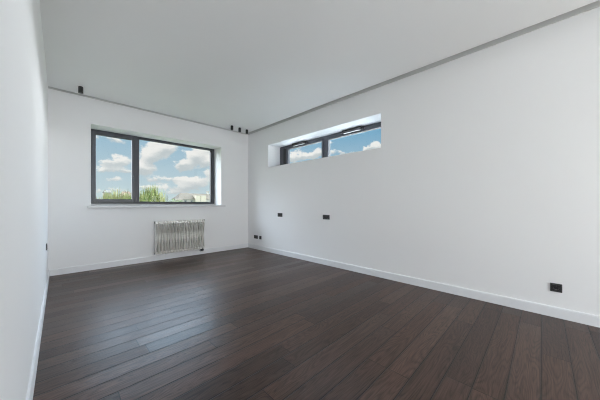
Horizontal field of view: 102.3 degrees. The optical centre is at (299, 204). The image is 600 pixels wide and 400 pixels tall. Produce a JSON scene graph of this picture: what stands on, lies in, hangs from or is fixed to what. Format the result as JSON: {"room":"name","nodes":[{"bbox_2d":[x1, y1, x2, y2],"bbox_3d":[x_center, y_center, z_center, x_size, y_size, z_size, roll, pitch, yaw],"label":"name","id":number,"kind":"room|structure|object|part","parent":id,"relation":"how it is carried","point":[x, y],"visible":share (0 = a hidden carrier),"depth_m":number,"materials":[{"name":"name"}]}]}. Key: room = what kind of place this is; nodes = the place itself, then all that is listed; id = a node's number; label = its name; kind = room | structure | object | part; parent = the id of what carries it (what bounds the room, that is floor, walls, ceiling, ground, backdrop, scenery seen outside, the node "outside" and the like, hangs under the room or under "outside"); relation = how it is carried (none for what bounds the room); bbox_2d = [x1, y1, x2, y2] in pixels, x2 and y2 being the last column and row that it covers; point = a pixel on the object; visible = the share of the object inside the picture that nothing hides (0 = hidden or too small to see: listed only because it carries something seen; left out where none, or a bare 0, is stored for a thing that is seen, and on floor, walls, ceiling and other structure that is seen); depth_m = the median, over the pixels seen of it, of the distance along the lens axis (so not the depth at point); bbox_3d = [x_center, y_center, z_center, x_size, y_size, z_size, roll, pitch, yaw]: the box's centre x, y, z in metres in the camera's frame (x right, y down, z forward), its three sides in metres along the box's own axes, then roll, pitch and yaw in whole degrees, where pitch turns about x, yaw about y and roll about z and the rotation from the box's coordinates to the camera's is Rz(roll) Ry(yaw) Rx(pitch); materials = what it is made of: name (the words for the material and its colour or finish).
{"room":"empty room","nodes":[
{"label":"empty room","id":0,"kind":"room"},
{"bbox_2d":[0,0,47,399],"bbox_3d":[-0.503,-0.458,0.013,0.450,3.115,9.928,0,0,-45],"label":"wall","id":1,"kind":"structure","parent":0,"point":[23,75],"depth_m":1.10,"materials":[{"name":"white paint"}]},
{"bbox_2d":[26,270,49,399],"bbox_3d":[-1.502,1.050,1.347,0.016,0.100,6.628,0,0,-45],"label":"baseboard","id":2,"kind":"structure","parent":1,"relation":"attached to","point":[30,391],"depth_m":1.68,"materials":[{"name":"white paint"}]},
{"bbox_2d":[48,88,247,269],"bbox_3d":[-2.745,-0.458,5.102,4.450,3.115,0.450,0,0,-45],"label":"wall","id":3,"kind":"structure","parent":0,"point":[78,234],"depth_m":4.26,"materials":[{"name":"white paint"}]},
{"bbox_2d":[48,86,247,134],"bbox_3d":[-2.583,-1.887,4.938,3.550,0.236,0.012,0,0,-45],"label":"trim","id":4,"kind":"structure","parent":3,"relation":"attached to","point":[48,86],"depth_m":4.47,"materials":[{"name":"grey paint"}]},
{"bbox_2d":[50,243,247,275],"bbox_3d":[-2.581,1.050,4.937,3.518,0.100,0.016,0,0,-45],"label":"baseboard","id":5,"kind":"structure","parent":3,"relation":"attached to","point":[59,271],"depth_m":4.48,"materials":[{"name":"white paint"}]},
{"bbox_2d":[87,129,225,207],"bbox_3d":[-2.792,-0.642,5.003,2.455,1.405,0.485,0,0,-45],"label":"window","id":6,"kind":"structure","parent":3,"relation":"in","point":[134,201],"depth_m":4.75,"materials":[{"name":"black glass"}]},
{"bbox_3d":[-3.502,-0.675,4.559,0.646,1.273,0.072,0,0,-45],"label":"sash","id":7,"kind":"part","parent":6,"relation":"part of","materials":[{"name":"clear glass"}]},
{"bbox_3d":[-2.792,0.026,5.003,2.455,0.068,0.485,0,0,-45],"label":"sill","id":8,"kind":"part","parent":6,"relation":"part of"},
{"bbox_2d":[154,219,204,254],"bbox_3d":[-2.449,0.679,4.973,0.973,0.698,0.147,0,0,-45],"label":"radiator","id":9,"kind":"object","parent":3,"relation":"attached to","point":[166,232],"visible":1,"depth_m":4.90,"materials":[{"name":"white metal"}]},
{"bbox_2d":[33,247,599,399],"bbox_3d":[0.915,1.225,1.424,4.450,0.250,10.828,0,0,-45],"label":"floor","id":10,"kind":"structure","parent":0,"point":[247,323],"depth_m":2.00,"materials":[{"name":"brown wood"}]},
{"bbox_2d":[39,0,597,132],"bbox_3d":[0.915,-2.015,1.424,4.450,0.500,10.828,0,0,-45],"label":"ceiling","id":11,"kind":"structure","parent":0,"point":[252,65],"depth_m":2.67,"materials":[{"name":"white paint"}]},
{"bbox_2d":[78,86,82,93],"bbox_3d":[-3.295,-1.715,3.634,0.059,0.100,0.059,0,0,-45],"label":"spotlight","id":12,"kind":"object","parent":11,"relation":"attached to","point":[80,88],"visible":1,"depth_m":3.61,"materials":[{"name":"black paint"}]},
{"bbox_2d":[248,7,599,315],"bbox_3d":[2.333,-0.458,2.835,0.450,3.115,9.928,0,0,-45],"label":"wall","id":13,"kind":"structure","parent":0,"point":[484,175],"depth_m":2.86,"materials":[{"name":"white paint"}]},
{"bbox_2d":[323,215,329,219],"bbox_3d":[0.473,0.234,4.376,0.012,0.081,0.152,0,0,-45],"label":"wall socket","id":14,"kind":"object","parent":13,"relation":"attached to","point":[324,216],"visible":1,"depth_m":4.36,"materials":[{"name":"black plastic"}]},
{"bbox_2d":[280,122,380,164],"bbox_3d":[0.491,-1.111,4.866,0.155,0.517,2.770,0,0,-45],"label":"window","id":15,"kind":"structure","parent":13,"relation":"in","point":[284,151],"depth_m":4.84,"materials":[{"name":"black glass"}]},
{"bbox_3d":[-0.335,-1.103,5.720,0.080,0.410,0.091,0,0,-45],"label":"frame post","id":16,"kind":"part","parent":15,"relation":"part of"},
{"bbox_3d":[0.099,-1.107,5.290,0.072,0.449,1.126,0,0,-45],"label":"sash","id":17,"kind":"part","parent":15,"relation":"part of","materials":[{"name":"clear glass"}]},
{"bbox_3d":[0.997,-1.107,4.388,0.072,0.449,1.273,0,0,-45],"label":"sash","id":18,"kind":"part","parent":15,"relation":"part of","materials":[{"name":"clear glass"}]},
{"bbox_2d":[248,243,599,327],"bbox_3d":[1.003,1.050,3.840,0.016,0.100,6.628,0,0,-45],"label":"baseboard","id":19,"kind":"structure","parent":13,"relation":"attached to","point":[566,314],"depth_m":2.87,"materials":[{"name":"white paint"}]},
{"bbox_2d":[248,0,599,134],"bbox_3d":[2.173,-1.887,2.668,0.012,0.236,9.916,0,0,-45],"label":"trim","id":20,"kind":"structure","parent":13,"relation":"attached to","point":[596,4],"depth_m":2.88,"materials":[{"name":"grey paint"}]},
{"bbox_2d":[550,283,561,292],"bbox_3d":[2.489,0.812,2.350,0.012,0.081,0.081,0,0,-45],"label":"wall socket","id":21,"kind":"object","parent":13,"relation":"attached to","point":[554,287],"visible":1,"depth_m":2.35,"materials":[{"name":"black plastic"}]},
{"label":"outside","id":22,"kind":"structure","parent":0,"visible":0},
{"bbox_3d":[-59.876,1.650,95.603,550.000,0.200,620.000,0,0,-45],"label":"ground","id":23,"kind":"structure","parent":22,"visible":0},
{"bbox_2d":[102,190,110,196],"bbox_3d":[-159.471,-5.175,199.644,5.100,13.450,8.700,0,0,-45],"label":"cottage","id":24,"kind":"structure","parent":23,"relation":"on","point":[104,191],"depth_m":197.72,"materials":[{"name":"white"}]},
{"bbox_2d":[108,188,128,198],"bbox_3d":[-7.066,0.395,9.356,0.861,2.312,0.611,0,0,-45],"label":"clump","id":25,"kind":"object","parent":23,"relation":"on","point":[115,195],"visible":0.21,"depth_m":9.31,"materials":[{"name":"green plant"}]},
{"bbox_2d":[139,190,152,201],"bbox_3d":[-6.466,0.422,9.921,0.776,2.256,0.701,0,0,-45],"label":"clump","id":26,"kind":"object","parent":23,"relation":"on","point":[142,198],"visible":0.16,"depth_m":9.86,"materials":[{"name":"green plant"}]},
{"bbox_2d":[140,187,154,201],"bbox_3d":[-7.095,0.278,11.286,0.776,2.545,0.729,0,0,-45],"label":"clump","id":27,"kind":"object","parent":23,"relation":"on","point":[146,190],"visible":0.18,"depth_m":11.20,"materials":[{"name":"green plant"}]},
{"bbox_2d":[147,185,161,196],"bbox_3d":[-7.645,0.200,12.665,0.894,2.701,0.744,0,0,-45],"label":"clump","id":28,"kind":"object","parent":23,"relation":"on","point":[154,188],"visible":0.1,"depth_m":12.66,"materials":[{"name":"green plant"}]},
{"bbox_2d":[151,189,168,201],"bbox_3d":[-6.004,0.403,10.374,0.804,2.295,0.665,0,0,-45],"label":"clump","id":29,"kind":"object","parent":23,"relation":"on","point":[159,198],"visible":0.22,"depth_m":10.30,"materials":[{"name":"green plant"}]},
{"bbox_2d":[172,191,209,201],"bbox_3d":[-66.678,-3.575,156.307,26.700,10.250,13.050,0,0,-45],"label":"house","id":30,"kind":"structure","parent":23,"relation":"on","point":[187,197],"depth_m":150.56,"materials":[{"name":"white"}]}
]}

